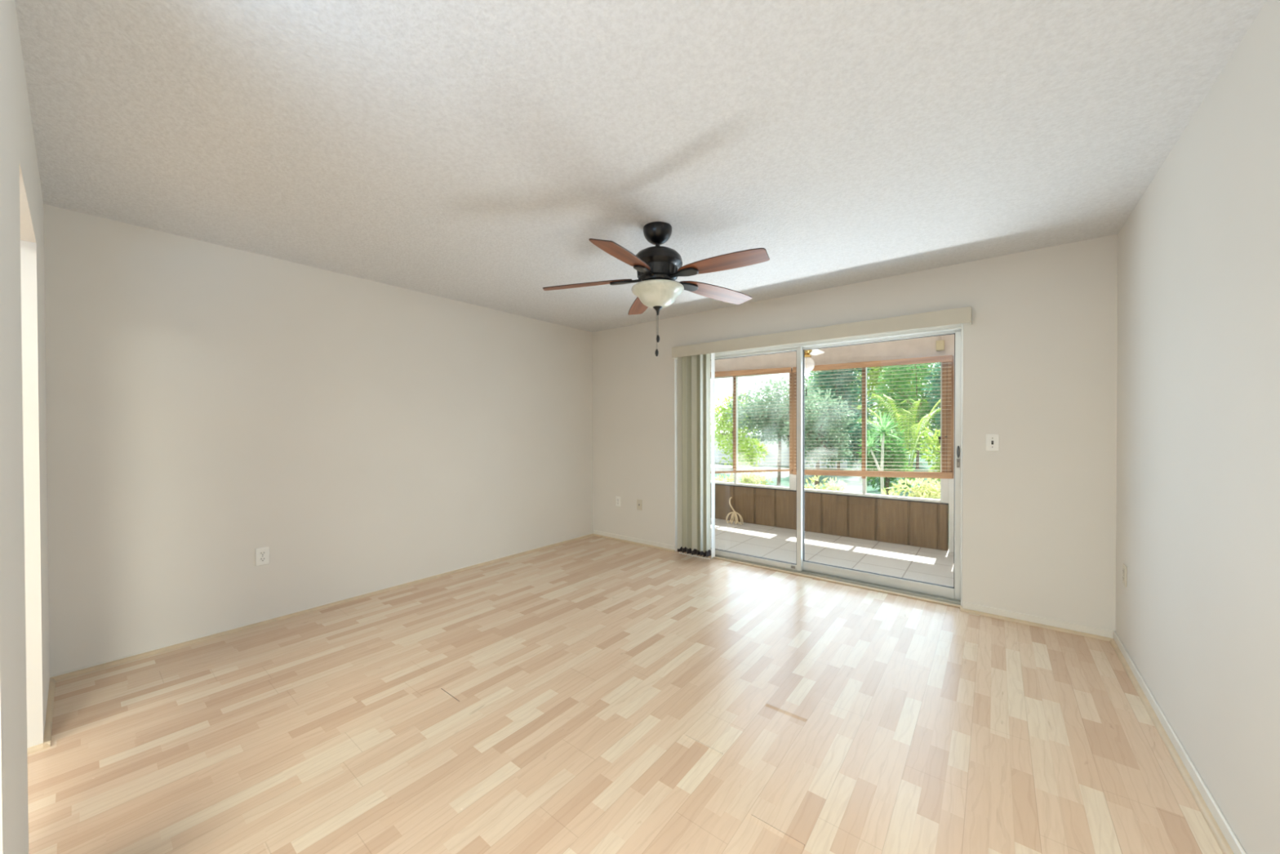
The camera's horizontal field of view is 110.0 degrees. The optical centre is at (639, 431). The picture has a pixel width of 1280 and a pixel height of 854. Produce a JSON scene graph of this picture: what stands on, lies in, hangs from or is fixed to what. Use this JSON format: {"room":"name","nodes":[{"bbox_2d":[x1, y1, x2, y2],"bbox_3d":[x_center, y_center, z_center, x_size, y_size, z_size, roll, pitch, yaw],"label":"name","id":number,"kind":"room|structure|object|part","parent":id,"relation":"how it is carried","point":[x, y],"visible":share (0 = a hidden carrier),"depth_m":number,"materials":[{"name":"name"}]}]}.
{"room":"empty living room","nodes":[
{"label":"empty living room","id":0,"kind":"room"},
{"bbox_2d":[0,0,49,853],"bbox_3d":[-2.156,0.066,1.517,2.340,2.440,0.120,0,1,38],"label":"wall","id":1,"kind":"structure","parent":0,"point":[24,645],"depth_m":1.18,"materials":[{"name":"beige paint"}]},
{"bbox_2d":[26,677,55,754],"bbox_3d":[-2.754,1.274,2.015,0.791,0.018,0.138,0,1,38],"label":"trim","id":2,"kind":"structure","parent":1,"relation":"attached to","point":[49,715],"depth_m":1.96,"materials":[{"name":"beige wood"}]},
{"bbox_2d":[43,204,593,675],"bbox_3d":[-3.089,0.062,2.344,0.150,2.440,8.280,0,1,38],"label":"wall","id":3,"kind":"structure","parent":0,"point":[209,406],"depth_m":2.97,"materials":[{"name":"beige paint"}]},
{"bbox_2d":[255,546,269,565],"bbox_3d":[-2.498,0.827,2.964,0.009,0.116,0.072,0,1,38],"label":"wall outlet","id":4,"kind":"object","parent":3,"relation":"attached to","point":[262,554],"visible":1,"depth_m":2.96,"materials":[{"name":"white plastic"}]},
{"bbox_2d":[259,556,266,561],"bbox_3d":[-2.496,0.847,2.963,0.003,0.028,0.034,0,1,38],"label":"receptacle","id":5,"kind":"object","parent":4,"relation":"attached to","point":[261,558],"depth_m":2.96,"materials":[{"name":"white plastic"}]},
{"bbox_2d":[259,551,266,555],"bbox_3d":[-2.496,0.808,2.962,0.003,0.028,0.034,0,1,38],"label":"receptacle","id":6,"kind":"object","parent":4,"relation":"attached to","point":[261,553],"depth_m":2.96,"materials":[{"name":"white plastic"}]},
{"bbox_2d":[49,532,593,677],"bbox_3d":[-1.797,1.253,3.853,0.006,0.026,3.968,0,1,38],"label":"baseboard","id":7,"kind":"structure","parent":3,"relation":"attached to","point":[128,655],"depth_m":2.99,"materials":[{"name":"beige paint"}]},
{"bbox_2d":[51,533,592,680],"bbox_3d":[-1.791,1.257,3.842,0.018,0.018,3.958,0,1,38],"label":"trim","id":8,"kind":"structure","parent":3,"relation":"attached to","point":[237,629],"depth_m":2.99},
{"bbox_2d":[27,535,1222,853],"bbox_3d":[-0.691,1.349,0.385,6.350,0.123,8.170,0,1,38],"label":"floor","id":9,"kind":"structure","parent":0,"point":[593,694],"depth_m":1.90,"materials":[{"name":"brown wood"}]},
{"bbox_2d":[14,0,1266,332],"bbox_3d":[-0.663,-1.200,0.408,6.350,0.100,8.280,0,1,38],"label":"ceiling","id":10,"kind":"structure","parent":0,"point":[473,152],"depth_m":1.71,"materials":[{"name":"white paint"}]},
{"bbox_2d":[542,221,769,356],"bbox_3d":[0.120,-0.800,2.540,1.291,0.736,1.313,0,1,38],"label":"ceiling fan","id":11,"kind":"object","parent":10,"relation":"hanging from","point":[658,268],"visible":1,"depth_m":2.48,"materials":[{"name":"brown wood"}]},
{"bbox_3d":[-0.314,-0.860,2.628,0.540,0.006,0.138,-4,11,7],"label":"blade","id":12,"kind":"part","parent":11,"relation":"part of","materials":[{"name":"brown wood"}]},
{"bbox_3d":[-0.072,-0.858,2.199,0.138,0.006,0.540,13,9,23],"label":"blade","id":13,"kind":"part","parent":11,"relation":"part of","materials":[{"name":"brown wood"}]},
{"bbox_3d":[0.019,-0.864,2.991,0.138,0.006,0.540,-12,-1,-12],"label":"blade","id":14,"kind":"part","parent":11,"relation":"part of","materials":[{"name":"brown wood"}]},
{"bbox_3d":[0.097,-0.569,2.585,0.003,0.210,0.003,0,0,-22],"label":"pull chain","id":15,"kind":"part","parent":11,"relation":"part of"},
{"bbox_3d":[0.102,-0.774,2.581,0.302,0.119,0.302,0,1,38],"label":"lamp shade","id":16,"kind":"part","parent":11,"relation":"part of","materials":[{"name":"white glass"}]},
{"bbox_3d":[0.467,-0.864,2.786,0.540,0.006,0.138,4,-13,-29],"label":"blade","id":17,"kind":"part","parent":11,"relation":"part of","materials":[{"name":"brown wood"}]},
{"bbox_3d":[0.411,-0.860,2.297,0.540,0.006,0.138,5,-7,42],"label":"blade","id":18,"kind":"part","parent":11,"relation":"part of","materials":[{"name":"brown wood"}]},
{"bbox_2d":[711,518,954,586],"bbox_3d":[1.262,1.307,5.205,4.720,0.119,1.810,0,1,38],"label":"floor","id":19,"kind":"structure","parent":0,"point":[928,565],"depth_m":4.66,"materials":[{"name":"tile"}]},
{"bbox_2d":[725,497,742,524],"bbox_3d":[1.248,1.072,6.035,0.151,0.333,0.291,0,0,-20],"label":"coiled cord","id":20,"kind":"object","parent":19,"relation":"on","point":[735,513],"visible":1,"depth_m":6.01,"materials":[{"name":"beige"}]},
{"bbox_2d":[715,484,948,550],"bbox_3d":[1.662,0.993,5.950,4.020,0.493,0.100,0,1,38],"label":"wall","id":21,"kind":"structure","parent":19,"relation":"on","point":[918,524],"depth_m":5.28,"materials":[{"name":"brown wood"}]},
{"bbox_2d":[710,373,791,489],"bbox_3d":[1.311,-0.020,6.183,1.575,1.523,0.094,0,1,38],"label":"window","id":22,"kind":"structure","parent":21,"relation":"in","point":[735,482],"depth_m":6.15,"materials":[{"name":"white metal"}]},
{"bbox_2d":[710,367,792,473],"bbox_3d":[1.259,-0.104,6.061,1.605,1.468,0.063,0,1,38],"label":"blind","id":23,"kind":"object","parent":22,"relation":"attached to","point":[783,370],"visible":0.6,"depth_m":5.83,"materials":[{"name":"brown wood"}]},
{"bbox_3d":[1.262,-0.113,6.064,0.002,1.323,0.030,0,1,38],"label":"ladder cord","id":24,"kind":"part","parent":23,"relation":"part of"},
{"bbox_3d":[1.264,0.549,6.070,1.605,0.163,0.054,0,1,38],"label":"rail","id":25,"kind":"part","parent":23,"relation":"part of","materials":[{"name":"brown wood"}]},
{"bbox_3d":[1.856,-0.136,5.594,0.002,1.243,0.030,0,1,38],"label":"ladder cord","id":26,"kind":"part","parent":23,"relation":"part of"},
{"bbox_2d":[789,369,796,490],"bbox_3d":[1.984,-0.018,5.670,0.143,1.523,0.122,0,1,38],"label":"window","id":27,"kind":"structure","parent":21,"relation":"in","point":[793,477],"depth_m":5.64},
{"bbox_2d":[715,483,948,504],"bbox_3d":[1.659,0.751,5.946,4.020,0.016,0.106,0,1,38],"label":"trim","id":28,"kind":"structure","parent":21,"relation":"on","point":[715,483],"depth_m":5.27,"materials":[{"name":"wood"}]},
{"bbox_2d":[804,362,942,502],"bbox_3d":[2.604,-0.015,5.158,1.475,1.523,0.094,0,1,38],"label":"window","id":29,"kind":"structure","parent":21,"relation":"in","point":[864,493],"depth_m":5.14,"materials":[{"name":"white metal"}]},
{"bbox_2d":[792,355,952,479],"bbox_3d":[2.537,-0.125,5.048,1.617,1.327,0.063,0,1,38],"label":"blind","id":30,"kind":"object","parent":29,"relation":"attached to","point":[947,358],"visible":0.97,"depth_m":4.96,"materials":[{"name":"brown wood"}]},
{"bbox_3d":[2.540,-0.134,5.051,0.002,1.222,0.030,0,1,38],"label":"ladder cord","id":31,"kind":"part","parent":30,"relation":"part of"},
{"bbox_3d":[2.542,0.477,5.056,1.617,0.122,0.054,0,1,38],"label":"rail","id":32,"kind":"part","parent":30,"relation":"part of","materials":[{"name":"brown wood"}]},
{"bbox_3d":[3.138,-0.142,4.577,0.002,1.186,0.030,0,1,38],"label":"ladder cord","id":33,"kind":"part","parent":30,"relation":"part of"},
{"bbox_2d":[942,355,954,502],"bbox_3d":[3.219,-0.013,4.675,0.102,1.523,0.148,0,1,38],"label":"window","id":34,"kind":"structure","parent":21,"relation":"in","point":[945,481],"depth_m":4.62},
{"bbox_2d":[948,401,954,552],"bbox_3d":[3.350,0.236,4.591,0.290,2.020,0.160,0,1,38],"label":"post","id":35,"kind":"object","parent":19,"relation":"on","point":[951,482],"visible":0.17,"depth_m":4.61,"materials":[{"name":"white metal"}]},
{"bbox_2d":[592,234,1117,631],"bbox_3d":[1.199,0.036,4.112,4.373,2.440,0.180,0,1,38],"label":"wall","id":36,"kind":"structure","parent":0,"point":[1040,344],"depth_m":3.01,"materials":[{"name":"beige paint"}]},
{"bbox_2d":[615,496,620,506],"bbox_3d":[-0.251,0.806,5.149,0.072,0.116,0.009,0,1,38],"label":"wall outlet","id":37,"kind":"object","parent":36,"relation":"attached to","point":[617,498],"visible":1,"depth_m":5.15,"materials":[{"name":"white plastic"}]},
{"bbox_2d":[592,533,675,551],"bbox_3d":[-0.104,1.243,5.019,1.190,0.018,0.018,0,1,38],"label":"trim","id":38,"kind":"structure","parent":36,"relation":"attached to","point":[595,535],"depth_m":4.97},
{"bbox_2d":[636,498,642,510],"bbox_3d":[-0.009,0.812,4.953,0.072,0.116,0.016,0,1,38],"label":"cable jack","id":39,"kind":"object","parent":36,"relation":"attached to","point":[639,506],"visible":1,"depth_m":4.95,"materials":[{"name":"beige plastic"}]},
{"bbox_2d":[676,323,963,608],"bbox_3d":[1.379,0.239,3.984,2.435,2.035,0.140,0,1,38],"label":"door","id":40,"kind":"structure","parent":36,"relation":"in","point":[917,589],"depth_m":3.59,"materials":[{"name":"white metal"}]},
{"bbox_3d":[0.933,0.241,4.327,1.250,1.972,0.032,0,1,38],"label":"fixed panel","id":41,"kind":"part","parent":40,"relation":"part of","materials":[{"name":"clear glass"}]},
{"bbox_3d":[1.884,0.244,3.637,1.188,1.972,0.032,0,1,38],"label":"sliding panel","id":42,"kind":"part","parent":40,"relation":"part of","materials":[{"name":"clear glass"}]},
{"bbox_3d":[2.315,0.149,3.257,0.020,0.089,0.028,0,1,38],"label":"pull handle","id":43,"kind":"part","parent":40,"relation":"part of","materials":[{"name":"grey metal"}]},
{"bbox_3d":[2.322,0.232,3.266,0.020,0.065,0.004,0,1,38],"label":"lock plate","id":44,"kind":"part","parent":40,"relation":"part of","materials":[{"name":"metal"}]},
{"bbox_2d":[671,306,972,559],"bbox_3d":[1.315,0.196,3.839,2.451,2.093,0.104,0,1,38],"label":"vertical blind","id":45,"kind":"object","parent":36,"relation":"attached to","point":[695,444],"visible":1,"depth_m":4.37,"materials":[{"name":"beige plastic"}]},
{"bbox_3d":[0.536,1.231,4.427,0.355,0.018,0.019,0,1,38],"label":"spacer chain","id":46,"kind":"part","parent":45,"relation":"part of","materials":[{"name":"white plastic"}]},
{"bbox_2d":[593,529,1113,638],"bbox_3d":[1.143,1.225,4.047,4.353,0.062,0.010,0,1,38],"label":"baseboard","id":47,"kind":"structure","parent":36,"relation":"attached to","point":[1060,624],"depth_m":2.96,"materials":[{"name":"beige paint"}]},
{"bbox_2d":[986,434,999,451],"bbox_3d":[2.393,0.077,3.040,0.072,0.116,0.018,0,1,38],"label":"light switch","id":48,"kind":"object","parent":36,"relation":"attached to","point":[992,440],"visible":1,"depth_m":3.04,"materials":[{"name":"white plastic"}]},
{"bbox_2d":[960,604,1111,641],"bbox_3d":[2.564,1.252,2.941,0.752,0.018,0.078,0,1,38],"label":"trim","id":49,"kind":"structure","parent":36,"relation":"attached to","point":[1017,620],"depth_m":2.90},
{"bbox_2d":[1115,0,1279,853],"bbox_3d":[1.690,0.058,1.115,0.120,2.440,4.268,0,1,38],"label":"wall","id":50,"kind":"structure","parent":0,"point":[1197,512],"depth_m":1.50,"materials":[{"name":"beige paint"}]},
{"bbox_2d":[1122,563,1127,586],"bbox_3d":[2.700,0.801,2.496,0.009,0.116,0.072,0,1,38],"label":"wall outlet","id":51,"kind":"object","parent":50,"relation":"attached to","point":[1124,566],"visible":1,"depth_m":2.49,"materials":[{"name":"beige plastic"}]},
{"bbox_2d":[1110,638,1234,853],"bbox_3d":[1.609,1.269,1.146,0.018,0.018,3.958,0,1,38],"label":"trim","id":52,"kind":"structure","parent":50,"relation":"attached to","point":[1210,820],"depth_m":1.70,"materials":[{"name":"beige wood"}]},
{"bbox_2d":[1113,631,1246,853],"bbox_3d":[1.623,1.247,1.141,0.010,0.062,3.968,0,1,38],"label":"baseboard","id":53,"kind":"structure","parent":50,"relation":"attached to","point":[1236,846],"depth_m":1.66,"materials":[{"name":"beige paint"}]},
{"bbox_3d":[1.544,-1.217,5.549,4.720,0.080,2.520,0,1,38],"label":"ceiling","id":54,"kind":"structure","parent":0,"visible":0},
{"bbox_2d":[804,348,824,396],"bbox_3d":[1.772,-0.748,4.786,0.844,0.844,0.844,0,0,-9],"label":"fan","id":55,"kind":"object","parent":54,"relation":"hanging from","point":[809,364],"visible":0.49,"depth_m":4.73,"materials":[{"name":"white glass"}]},
{"bbox_3d":[1.772,-0.704,4.786,0.176,0.166,0.176,0,1,38],"label":"lamp shade","id":56,"kind":"part","parent":55,"relation":"part of","materials":[{"name":"white glass"}]},
{"bbox_3d":[1.972,-0.899,5.063,0.134,0.029,0.409,0,1,38],"label":"blade","id":57,"kind":"part","parent":55,"relation":"part of","materials":[{"name":"white"}]},
{"bbox_2d":[710,333,954,372],"bbox_3d":[1.774,-0.980,5.841,4.320,0.400,0.140,0,1,38],"label":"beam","id":58,"kind":"structure","parent":54,"relation":"attached to","point":[922,347],"depth_m":5.19,"materials":[{"name":"paint"}]},
{"bbox_2d":[935,335,944,351],"bbox_3d":[3.122,-1.006,4.657,0.073,0.333,0.039,0,1,38],"label":"box","id":59,"kind":"object","parent":58,"relation":"attached to","point":[940,344],"visible":0.8,"depth_m":4.65,"materials":[{"name":"plastic"}]},
{"label":"outside","id":60,"kind":"structure","parent":0,"visible":0},
{"bbox_2d":[715,438,940,497],"bbox_3d":[18.656,1.252,29.655,80.000,0.200,58.120,0,1,38],"label":"ground","id":61,"kind":"structure","parent":60,"point":[854,485],"depth_m":12.34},
{"bbox_2d":[710,393,769,468],"bbox_3d":[3.257,-0.045,15.763,2.461,2.868,2.018,0,1,38],"label":"bush","id":62,"kind":"object","parent":61,"relation":"on","point":[745,454],"visible":0.48,"depth_m":15.52,"materials":[{"name":"green plant"}]},
{"bbox_2d":[715,466,773,484],"bbox_3d":[2.049,1.075,9.319,1.538,0.740,0.718,0,1,38],"label":"shrub","id":63,"kind":"object","parent":61,"relation":"on","point":[746,479],"visible":0.37,"depth_m":9.06,"materials":[{"name":"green plant"}]},
{"bbox_2d":[724,376,835,485],"bbox_3d":[3.574,-0.010,11.222,2.557,2.707,2.033,0,1,38],"label":"tree","id":64,"kind":"object","parent":61,"relation":"on","point":[776,419],"visible":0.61,"depth_m":10.98,"materials":[{"name":"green plant"}]},
{"bbox_2d":[715,434,847,469],"bbox_3d":[2.480,0.707,19.069,11.800,1.150,0.280,0,1,38],"label":"wall","id":65,"kind":"structure","parent":61,"relation":"on","point":[771,458],"depth_m":16.93,"materials":[{"name":"white paint"}]},
{"bbox_2d":[783,387,857,488],"bbox_3d":[3.768,0.195,9.636,1.409,2.323,1.274,0,0,-8],"label":"tree","id":66,"kind":"object","parent":61,"relation":"on","point":[811,423],"visible":0.73,"depth_m":9.33,"materials":[{"name":"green plant"}]},
{"bbox_2d":[804,475,848,491],"bbox_3d":[2.868,1.005,7.165,0.934,0.786,0.699,0,1,38],"label":"shrub","id":67,"kind":"object","parent":61,"relation":"on","point":[828,484],"visible":0.2,"depth_m":7.10,"materials":[{"name":"beige plant"}]},
{"bbox_2d":[804,370,857,428],"bbox_3d":[9.633,-1.156,22.986,2.864,4.776,3.040,0,0,-11],"label":"tree","id":68,"kind":"object","parent":61,"relation":"on","point":[811,377],"visible":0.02,"depth_m":22.60,"materials":[{"name":"green plant"}]},
{"bbox_2d":[804,367,877,470],"bbox_3d":[6.290,-1.092,14.421,2.313,4.803,2.129,0,1,38],"label":"shade tree","id":69,"kind":"object","parent":61,"relation":"on","point":[842,384],"visible":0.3,"depth_m":13.95,"materials":[{"name":"green plant"}]},
{"bbox_2d":[840,411,878,480],"bbox_3d":[6.022,0.417,12.133,1.054,1.972,1.037,0,1,38],"label":"bush","id":70,"kind":"object","parent":61,"relation":"on","point":[856,433],"visible":0.49,"depth_m":12.05,"materials":[{"name":"green plant"}]},
{"bbox_2d":[857,409,903,494],"bbox_3d":[4.267,0.497,7.992,0.810,1.740,0.898,-1,1,-38],"label":"dracaena","id":71,"kind":"object","parent":61,"relation":"on","point":[883,422],"visible":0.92,"depth_m":7.92,"materials":[{"name":"green plant"}]},
{"bbox_3d":[4.237,0.567,8.016,0.052,0.515,0.242,0,1,-36],"label":"stem","id":72,"kind":"part","parent":71,"relation":"part of","materials":[{"name":"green plant"}]},
{"bbox_2d":[856,418,915,495],"bbox_3d":[4.952,0.556,9.054,1.113,1.652,1.067,0,1,38],"label":"bush","id":73,"kind":"object","parent":61,"relation":"on","point":[888,440],"visible":0.7,"depth_m":8.89,"materials":[{"name":"green plant"}]},
{"bbox_2d":[850,363,930,460],"bbox_3d":[10.866,-1.918,19.322,3.563,6.851,3.124,0,1,38],"label":"tree","id":74,"kind":"object","parent":61,"relation":"on","point":[873,375],"visible":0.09,"depth_m":19.03,"materials":[{"name":"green plant"}]},
{"bbox_2d":[855,392,940,488],"bbox_3d":[6.297,0.172,10.654,2.098,2.336,1.770,0,1,38],"label":"areca palm","id":75,"kind":"object","parent":61,"relation":"on","point":[921,422],"visible":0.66,"depth_m":10.44,"materials":[{"name":"green plant"}]},
{"bbox_2d":[868,362,940,468],"bbox_3d":[9.541,-1.148,15.518,3.126,5.058,2.067,0,1,38],"label":"shade tree","id":76,"kind":"object","parent":61,"relation":"on","point":[922,413],"visible":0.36,"depth_m":15.44,"materials":[{"name":"green plant"}]},
{"bbox_2d":[874,477,940,498],"bbox_3d":[3.964,1.020,6.413,1.391,0.844,0.799,0,1,38],"label":"shrub","id":77,"kind":"object","parent":61,"relation":"on","point":[934,491],"visible":0.31,"depth_m":6.44,"materials":[{"name":"beige plant"}]},
{"bbox_2d":[915,426,940,484],"bbox_3d":[5.741,0.518,8.320,0.998,1.690,1.064,0,0,16],"label":"bush","id":78,"kind":"object","parent":61,"relation":"on","point":[928,439],"visible":0.16,"depth_m":8.52,"materials":[{"name":"green plant"}]},
{"bbox_2d":[921,362,940,459],"bbox_3d":[9.170,-1.193,12.418,2.374,5.264,2.019,0,1,38],"label":"shade tree","id":79,"kind":"object","parent":61,"relation":"on","point":[934,397],"visible":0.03,"depth_m":12.83,"materials":[{"name":"green plant"}]},
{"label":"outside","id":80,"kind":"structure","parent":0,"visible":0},
{"bbox_2d":[715,464,789,478],"bbox_3d":[1.799,1.301,16.361,8.100,0.010,2.900,0,1,38],"label":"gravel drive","id":81,"kind":"structure","parent":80,"point":[728,468],"depth_m":15.12,"materials":[{"name":"gravel"}]}
]}

